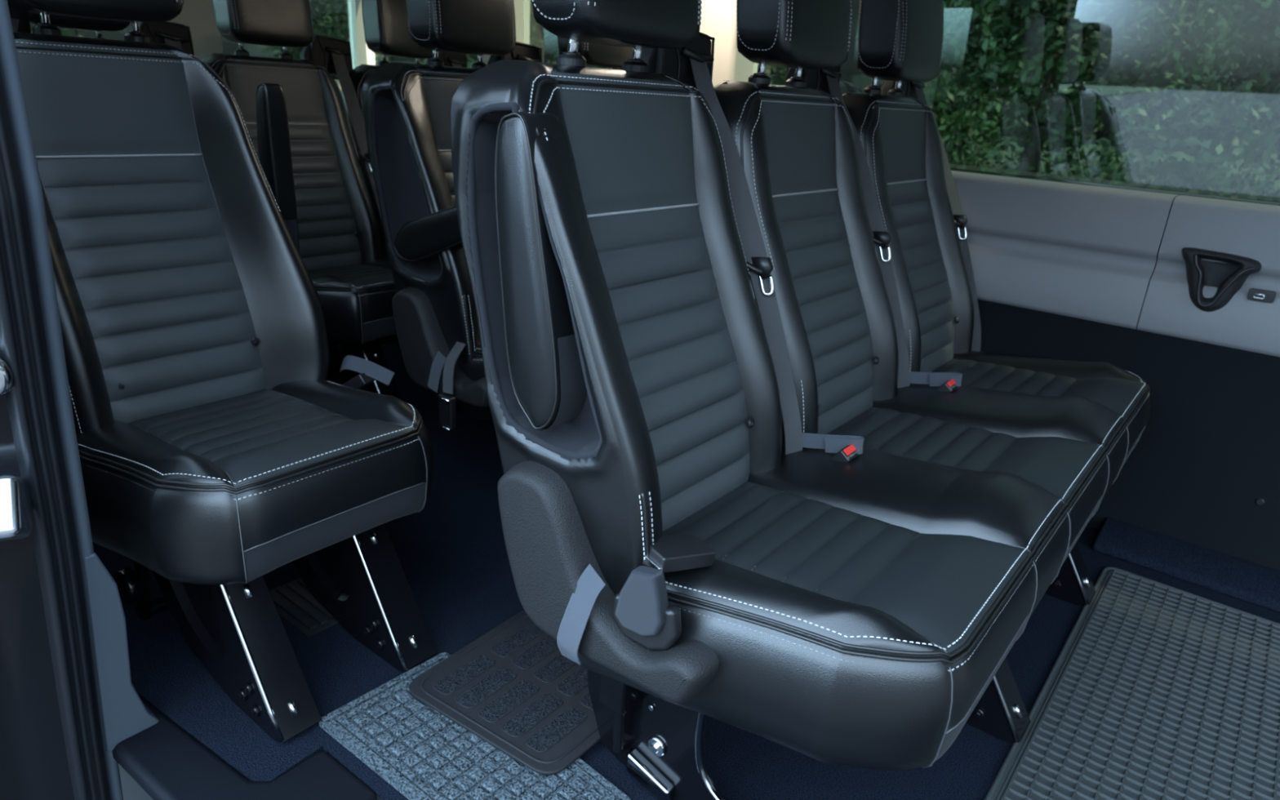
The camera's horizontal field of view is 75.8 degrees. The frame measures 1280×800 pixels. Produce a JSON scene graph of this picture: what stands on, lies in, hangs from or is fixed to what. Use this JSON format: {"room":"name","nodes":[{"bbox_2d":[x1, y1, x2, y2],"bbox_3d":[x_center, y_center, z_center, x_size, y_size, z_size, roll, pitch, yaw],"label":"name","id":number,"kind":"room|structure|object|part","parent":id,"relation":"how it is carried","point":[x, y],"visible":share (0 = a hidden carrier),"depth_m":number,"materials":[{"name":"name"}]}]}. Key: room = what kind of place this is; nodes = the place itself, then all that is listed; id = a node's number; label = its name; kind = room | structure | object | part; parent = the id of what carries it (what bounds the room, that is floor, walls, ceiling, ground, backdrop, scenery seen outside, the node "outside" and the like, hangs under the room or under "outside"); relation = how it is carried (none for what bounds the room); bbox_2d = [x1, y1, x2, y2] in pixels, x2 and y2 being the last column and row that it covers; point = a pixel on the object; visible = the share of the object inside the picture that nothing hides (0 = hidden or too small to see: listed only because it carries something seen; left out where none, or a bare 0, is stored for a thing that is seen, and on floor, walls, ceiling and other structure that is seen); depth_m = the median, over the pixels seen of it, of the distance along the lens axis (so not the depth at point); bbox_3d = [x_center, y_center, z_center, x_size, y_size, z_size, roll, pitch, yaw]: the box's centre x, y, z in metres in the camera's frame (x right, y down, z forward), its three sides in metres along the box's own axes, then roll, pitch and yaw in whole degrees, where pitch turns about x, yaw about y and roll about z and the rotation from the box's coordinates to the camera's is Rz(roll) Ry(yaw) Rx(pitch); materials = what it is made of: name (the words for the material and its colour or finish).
{"room":"vehicle interior","nodes":[
{"label":"vehicle interior","id":0,"kind":"room"},
{"bbox_2d":[0,70,111,799],"bbox_3d":[-0.872,-0.055,0.931,0.504,1.670,0.225,19,25,34],"label":"door frame","id":1,"kind":"structure","parent":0,"point":[30,401],"depth_m":0.99,"materials":[{"name":"black metal"}]},
{"bbox_2d":[0,357,13,395],"bbox_3d":[-0.701,-0.022,0.847,0.061,0.063,0.079,19,25,34],"label":"door handle","id":2,"kind":"object","parent":1,"relation":"attached to","point":[6,378],"depth_m":0.85,"materials":[{"name":"silver metal"}]},
{"bbox_2d":[0,475,32,541],"bbox_3d":[-0.749,0.124,0.878,0.155,0.081,0.077,-5,22,-23],"label":"plate","id":3,"kind":"object","parent":1,"relation":"attached to","point":[15,507],"visible":1,"depth_m":0.88,"materials":[{"name":"silver metal"}]},
{"bbox_2d":[0,0,123,799],"bbox_3d":[-0.679,-0.044,0.935,0.177,1.670,0.016,19,25,34],"label":"seal","id":4,"kind":"structure","parent":1,"relation":"attached to","point":[10,69],"depth_m":0.87,"materials":[{"name":"grey rubber"}]},
{"bbox_2d":[83,552,159,751],"bbox_3d":[-0.718,0.331,1.127,0.126,0.350,0.070,19,25,34],"label":"trim","id":5,"kind":"structure","parent":1,"relation":"attached to","point":[125,715],"depth_m":1.10,"materials":[{"name":"grey plastic"}]},
{"bbox_2d":[168,0,375,92],"bbox_3d":[-1.766,-0.819,2.875,0.050,1.720,1.960,19,25,34],"label":"wall","id":6,"kind":"structure","parent":0,"point":[198,15],"depth_m":2.93,"materials":[{"name":"beige plastic"}]},
{"bbox_2d":[30,22,131,40],"bbox_3d":[-1.960,-1.248,2.416,0.001,0.460,0.900,19,25,34],"label":"window","id":7,"kind":"structure","parent":6,"relation":"in","point":[113,35],"depth_m":2.68,"materials":[{"name":"clear glass"}]},
{"bbox_2d":[221,0,354,79],"bbox_3d":[-1.351,-1.482,3.147,0.001,0.460,0.560,19,25,34],"label":"window","id":8,"kind":"structure","parent":6,"relation":"in","point":[331,18],"depth_m":3.26,"materials":[{"name":"clear glass"}]},
{"bbox_2d":[92,341,1279,799],"bbox_3d":[-0.004,0.354,1.702,4.650,0.030,1.800,19,25,34],"label":"floor","id":9,"kind":"structure","parent":0,"point":[452,554],"depth_m":1.37,"materials":[{"name":"blue carpet"}]},
{"bbox_2d":[27,10,194,55],"bbox_3d":[-1.139,-0.453,1.947,0.728,1.163,0.542,19,25,34],"label":"seat","id":10,"kind":"object","parent":9,"relation":"on","point":[178,35],"visible":0.02,"depth_m":2.09,"materials":[{"name":"black leather"}]},
{"bbox_3d":[-1.312,-0.891,1.994,0.016,0.071,0.012,19,25,34],"label":"headrest post","id":11,"kind":"part","parent":10,"relation":"part of","materials":[{"name":"silver metal"}]},
{"bbox_2d":[7,0,436,742],"bbox_3d":[-0.665,-0.177,1.295,0.728,1.163,0.516,19,25,34],"label":"seat","id":12,"kind":"object","parent":9,"relation":"on","point":[219,452],"visible":0.91,"depth_m":1.29,"materials":[{"name":"black leather"}]},
{"bbox_3d":[-0.910,-0.587,1.256,0.016,0.071,0.012,19,25,34],"label":"headrest post","id":13,"kind":"part","parent":12,"relation":"part of","materials":[{"name":"silver metal"}]},
{"bbox_3d":[-0.830,-0.618,1.352,0.016,0.071,0.012,19,25,34],"label":"headrest post","id":14,"kind":"part","parent":12,"relation":"part of","materials":[{"name":"silver metal"}]},
{"bbox_3d":[-0.799,-0.273,1.367,0.322,0.599,0.443,19,25,34],"label":"backrest","id":15,"kind":"part","parent":12,"relation":"part of","materials":[{"name":"black leather"}]},
{"bbox_3d":[-0.669,0.315,1.259,0.423,0.268,0.014,19,25,34],"label":"leg","id":16,"kind":"part","parent":12,"relation":"part of","materials":[{"name":"black metal"}]},
{"bbox_2d":[75,379,433,585],"bbox_3d":[-0.594,0.108,1.302,0.452,0.225,0.477,19,25,34],"label":"seat cushion","id":17,"kind":"object","parent":12,"relation":"on","point":[199,482],"depth_m":1.17,"materials":[{"name":"black leather"}]},
{"bbox_3d":[-0.686,-0.408,1.554,0.058,0.357,0.041,19,25,34],"label":"armrest","id":18,"kind":"part","parent":12,"relation":"part of","materials":[{"name":"black leather"}]},
{"bbox_3d":[-0.537,0.265,1.417,0.423,0.268,0.014,19,25,34],"label":"leg","id":19,"kind":"part","parent":12,"relation":"part of","materials":[{"name":"black metal"}]},
{"bbox_2d":[112,698,377,799],"bbox_3d":[-0.596,0.528,1.139,0.484,0.036,0.177,9,21,13],"label":"step","id":20,"kind":"structure","parent":9,"relation":"on","point":[166,762],"depth_m":1.13,"materials":[{"name":"black plastic"}]},
{"bbox_2d":[269,577,338,637],"bbox_3d":[-0.587,0.363,1.520,0.170,0.010,0.160,19,25,34],"label":"floor vent","id":21,"kind":"object","parent":9,"relation":"in","point":[293,601],"visible":0.4,"depth_m":1.48,"materials":[{"name":"black plastic"}]},
{"bbox_2d":[200,0,467,400],"bbox_3d":[-0.698,-0.623,2.476,0.728,1.163,1.002,19,25,34],"label":"seat","id":22,"kind":"object","parent":9,"relation":"on","point":[343,251],"visible":0.3,"depth_m":2.36,"materials":[{"name":"black leather"}]},
{"bbox_3d":[-1.094,-0.975,2.256,0.016,0.071,0.012,19,25,34],"label":"headrest post","id":23,"kind":"part","parent":22,"relation":"part of","materials":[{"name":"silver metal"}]},
{"bbox_3d":[-1.014,-1.006,2.352,0.016,0.071,0.012,19,25,34],"label":"headrest post","id":24,"kind":"part","parent":22,"relation":"part of","materials":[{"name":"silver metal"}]},
{"bbox_3d":[-1.000,-0.661,2.364,0.298,0.599,0.432,19,25,34],"label":"backrest","id":25,"kind":"part","parent":22,"relation":"part of","materials":[{"name":"black leather"}]},
{"bbox_2d":[309,256,395,345],"bbox_3d":[-0.780,-0.287,2.296,0.452,0.242,0.468,19,25,34],"label":"seat cushion","id":26,"kind":"object","parent":22,"relation":"on","point":[356,294],"depth_m":2.09,"materials":[{"name":"black leather"}]},
{"bbox_3d":[-0.818,-0.086,2.300,0.423,0.268,0.014,19,25,34],"label":"leg","id":27,"kind":"part","parent":22,"relation":"part of","materials":[{"name":"black metal"}]},
{"bbox_3d":[-0.714,-0.771,2.707,0.298,0.599,0.432,19,25,34],"label":"backrest","id":28,"kind":"part","parent":22,"relation":"part of","materials":[{"name":"black leather"}]},
{"bbox_3d":[-0.808,-1.085,2.599,0.016,0.071,0.012,19,25,34],"label":"headrest post","id":29,"kind":"part","parent":22,"relation":"part of","materials":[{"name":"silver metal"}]},
{"bbox_2d":[324,749,382,799],"bbox_3d":[0.095,0.895,0.669,1.640,0.304,0.284,19,25,34],"label":"trim","id":30,"kind":"structure","parent":9,"relation":"attached to","point":[378,797],"depth_m":1.11,"materials":[{"name":"black plastic"}]},
{"bbox_2d":[318,652,631,799],"bbox_3d":[-0.237,0.510,1.186,0.446,0.012,0.231,19,25,34],"label":"mat","id":31,"kind":"object","parent":9,"relation":"on","point":[424,754],"visible":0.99,"depth_m":1.17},
{"bbox_2d":[408,610,600,775],"bbox_3d":[-0.167,0.454,1.317,0.312,0.008,0.294,19,25,34],"label":"rubber mat","id":32,"kind":"object","parent":31,"relation":"on","point":[513,687],"visible":0.64,"depth_m":1.28,"materials":[{"name":"black rubber"}]},
{"bbox_2d":[362,0,632,431],"bbox_3d":[-0.072,-0.405,2.006,0.728,1.163,1.061,19,25,34],"label":"seat","id":33,"kind":"object","parent":9,"relation":"on","point":[406,106],"visible":0.28,"depth_m":1.75,"materials":[{"name":"black leather"}]},
{"bbox_3d":[-0.346,-0.441,1.895,0.342,0.599,0.455,19,25,34],"label":"backrest","id":34,"kind":"part","parent":33,"relation":"part of","materials":[{"name":"black leather"}]},
{"bbox_3d":[-0.379,-0.345,1.680,0.356,0.104,0.066,5,17,39],"label":"armrest","id":35,"kind":"part","parent":33,"relation":"part of","materials":[{"name":"black leather"}]},
{"bbox_3d":[-0.450,-0.764,1.808,0.016,0.071,0.012,19,25,34],"label":"headrest post","id":36,"kind":"part","parent":33,"relation":"part of","materials":[{"name":"silver metal"}]},
{"bbox_2d":[435,343,493,422],"bbox_3d":[-0.136,-0.076,1.848,0.452,0.242,0.468,19,25,34],"label":"belt","id":37,"kind":"object","parent":33,"relation":"on","point":[468,369],"depth_m":1.75,"materials":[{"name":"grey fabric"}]},
{"bbox_3d":[-0.370,-0.795,1.904,0.016,0.071,0.012,19,25,34],"label":"headrest post","id":38,"kind":"part","parent":33,"relation":"part of","materials":[{"name":"silver metal"}]},
{"bbox_2d":[449,0,1150,799],"bbox_3d":[0.443,-0.142,1.400,0.728,1.165,1.502,19,25,34],"label":"seat","id":39,"kind":"object","parent":9,"relation":"on","point":[768,473],"visible":1,"depth_m":1.09,"materials":[{"name":"black leather"}]},
{"bbox_3d":[-0.110,-0.142,0.946,0.104,0.356,0.066,19,25,34],"label":"armrest","id":40,"kind":"part","parent":39,"relation":"part of","materials":[{"name":"black leather"}]},
{"bbox_3d":[-0.084,-0.445,1.023,0.016,0.071,0.012,19,25,34],"label":"headrest post","id":41,"kind":"part","parent":39,"relation":"part of","materials":[{"name":"silver metal"}]},
{"bbox_3d":[0.021,-0.122,1.111,0.342,0.599,0.455,19,25,34],"label":"backrest","id":42,"kind":"part","parent":39,"relation":"part of","materials":[{"name":"black leather"}]},
{"bbox_3d":[-0.004,-0.475,1.119,0.016,0.071,0.012,19,25,34],"label":"headrest post","id":43,"kind":"part","parent":39,"relation":"part of","materials":[{"name":"silver metal"}]},
{"bbox_2d":[612,591,681,649],"bbox_3d":[0.007,0.249,0.933,0.092,0.065,0.018,19,25,34],"label":"lever","id":44,"kind":"object","parent":39,"relation":"on","point":[640,621],"depth_m":0.91,"materials":[{"name":"black plastic"}]},
{"bbox_3d":[0.098,0.452,1.062,0.465,0.250,0.006,19,25,34],"label":"floor frame","id":45,"kind":"part","parent":39,"relation":"part of","materials":[{"name":"black metal"}]},
{"bbox_3d":[0.203,-0.555,1.366,0.016,0.071,0.012,19,25,34],"label":"headrest post","id":46,"kind":"part","parent":39,"relation":"part of","materials":[{"name":"silver metal"}]},
{"bbox_3d":[0.282,-0.585,1.462,0.016,0.071,0.012,19,25,34],"label":"headrest post","id":47,"kind":"part","parent":39,"relation":"part of","materials":[{"name":"silver metal"}]},
{"bbox_3d":[0.297,-0.241,1.475,0.298,0.599,0.432,19,25,34],"label":"backrest","id":48,"kind":"part","parent":39,"relation":"part of","materials":[{"name":"black leather"}]},
{"bbox_2d":[577,451,1054,769],"bbox_3d":[0.230,0.243,1.063,0.452,0.242,0.468,19,25,34],"label":"seat cushion","id":49,"kind":"object","parent":39,"relation":"on","point":[840,609],"depth_m":0.94,"materials":[{"name":"black leather"}]},
{"bbox_3d":[0.488,-0.665,1.710,0.016,0.071,0.012,19,25,34],"label":"headrest post","id":50,"kind":"part","parent":39,"relation":"part of","materials":[{"name":"silver metal"}]},
{"bbox_3d":[0.568,-0.695,1.805,0.016,0.071,0.012,19,25,34],"label":"headrest post","id":51,"kind":"part","parent":39,"relation":"part of","materials":[{"name":"silver metal"}]},
{"bbox_3d":[0.583,-0.351,1.818,0.298,0.599,0.432,19,25,34],"label":"backrest","id":52,"kind":"part","parent":39,"relation":"part of","materials":[{"name":"black leather"}]},
{"bbox_2d":[781,387,1119,597],"bbox_3d":[0.522,0.110,1.399,0.446,0.194,0.460,19,25,34],"label":"seat cushion","id":53,"kind":"object","parent":39,"relation":"on","point":[1060,455],"depth_m":1.36,"materials":[{"name":"black leather"}]},
{"bbox_3d":[0.428,0.354,1.350,0.423,0.268,0.014,19,25,34],"label":"leg","id":54,"kind":"part","parent":39,"relation":"part of","materials":[{"name":"black metal"}]},
{"bbox_2d":[902,351,1150,488],"bbox_3d":[0.807,0.021,1.755,0.452,0.242,0.468,19,25,34],"label":"seat cushion","id":55,"kind":"object","parent":39,"relation":"on","point":[1122,397],"depth_m":1.68,"materials":[{"name":"black leather"}]},
{"bbox_3d":[0.739,0.234,1.723,0.423,0.268,0.014,19,25,34],"label":"leg","id":56,"kind":"part","parent":39,"relation":"part of","materials":[{"name":"black metal"}]},
{"bbox_2d":[984,566,1279,799],"bbox_3d":[1.058,0.625,1.112,0.981,0.010,1.113,19,25,34],"label":"rubber mat","id":57,"kind":"object","parent":9,"relation":"on","point":[1155,691],"visible":1,"depth_m":1.37,"materials":[{"name":"grey rubber"}]},
{"bbox_2d":[1092,517,1279,613],"bbox_3d":[1.217,0.359,1.807,0.380,0.039,0.127,19,25,34],"label":"ledge","id":58,"kind":"object","parent":9,"relation":"on","point":[1242,580],"visible":1,"depth_m":1.79,"materials":[{"name":"blue carpet"}]},
{"bbox_2d":[951,169,1279,329],"bbox_3d":[0.667,-0.134,2.400,4.650,1.075,0.090,19,25,34],"label":"wall","id":59,"kind":"structure","parent":0,"point":[1178,194],"depth_m":1.87,"materials":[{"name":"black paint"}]},
{"bbox_2d":[380,0,607,68],"bbox_3d":[-0.424,-1.297,2.904,1.660,0.680,0.020,19,25,34],"label":"window","id":60,"kind":"structure","parent":59,"relation":"in","point":[535,34],"depth_m":2.86,"materials":[{"name":"clear glass"}]},
{"bbox_2d":[482,0,524,65],"bbox_3d":[-0.476,-1.313,2.895,0.120,0.650,0.150,19,25,34],"label":"trim","id":61,"kind":"structure","parent":59,"relation":"attached to","point":[518,4],"depth_m":2.87,"materials":[{"name":"beige plastic"}]},
{"bbox_2d":[699,0,754,87],"bbox_3d":[0.256,-1.065,2.364,0.145,0.650,0.150,19,25,34],"label":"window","id":62,"kind":"structure","parent":59,"relation":"attached to","point":[718,17],"depth_m":2.31,"materials":[{"name":"beige"}]},
{"bbox_2d":[752,0,1279,204],"bbox_3d":[1.426,-0.670,1.562,2.800,0.680,0.020,19,25,34],"label":"window","id":63,"kind":"structure","parent":59,"relation":"in","point":[1175,96],"depth_m":1.85,"materials":[{"name":"clear glass"}]},
{"bbox_2d":[951,170,1177,329],"bbox_3d":[-0.028,-0.695,2.651,2.984,0.289,0.112,19,25,34],"label":"wall panel","id":64,"kind":"object","parent":59,"relation":"attached to","point":[1082,251],"visible":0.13,"depth_m":1.87,"materials":[{"name":"grey plastic"}]},
{"bbox_2d":[1137,195,1279,357],"bbox_3d":[1.788,-0.079,1.334,1.664,0.289,0.112,19,25,34],"label":"wall panel","id":65,"kind":"object","parent":59,"relation":"attached to","point":[1251,230],"visible":0.91,"depth_m":1.70,"materials":[{"name":"grey plastic"}]},
{"bbox_2d":[1182,247,1261,311],"bbox_3d":[1.187,-0.243,1.704,0.146,0.128,0.038,19,25,34],"label":"cup holder","id":66,"kind":"object","parent":65,"relation":"attached to","point":[1229,277],"visible":1,"depth_m":1.70,"materials":[{"name":"black plastic"}]},
{"bbox_2d":[1246,288,1275,302],"bbox_3d":[1.254,-0.211,1.658,0.045,0.023,0.011,19,25,34],"label":"socket","id":67,"kind":"object","parent":65,"relation":"attached to","point":[1254,294],"visible":1,"depth_m":1.66,"materials":[{"name":"black plastic"}]},
{"bbox_2d":[977,298,1279,571],"bbox_3d":[0.562,-0.085,2.278,4.650,0.517,0.035,19,25,34],"label":"wall","id":68,"kind":"structure","parent":0,"point":[1207,448],"depth_m":1.82,"materials":[{"name":"black plastic"}]},
{"bbox_2d":[1255,497,1264,505],"bbox_3d":[1.326,0.218,1.758,0.016,0.016,0.005,19,25,34],"label":"fastener","id":69,"kind":"object","parent":68,"relation":"attached to","point":[1259,501],"visible":1,"depth_m":1.76,"materials":[{"name":"black plastic"}]},
{"label":"outside","id":70,"kind":"structure","parent":0,"visible":0},
{"bbox_2d":[118,764,153,799],"bbox_3d":[0.342,1.118,1.256,120.000,0.001,120.000,19,25,34],"label":"ground","id":71,"kind":"structure","parent":70,"point":[131,790],"depth_m":1.76,"materials":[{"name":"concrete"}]},
{"bbox_3d":[-7.464,-1.556,6.906,100.000,0.060,120.000,19,25,34],"label":"verge","id":72,"kind":"object","parent":71,"relation":"on","visible":0},
{"bbox_2d":[374,53,380,65],"bbox_3d":[-10.187,-12.393,26.088,4.901,6.552,5.178,5,21,4],"label":"tree","id":73,"kind":"object","parent":72,"relation":"on","point":[377,55],"visible":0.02,"depth_m":25.58,"materials":[{"name":"green plant"}]}
]}

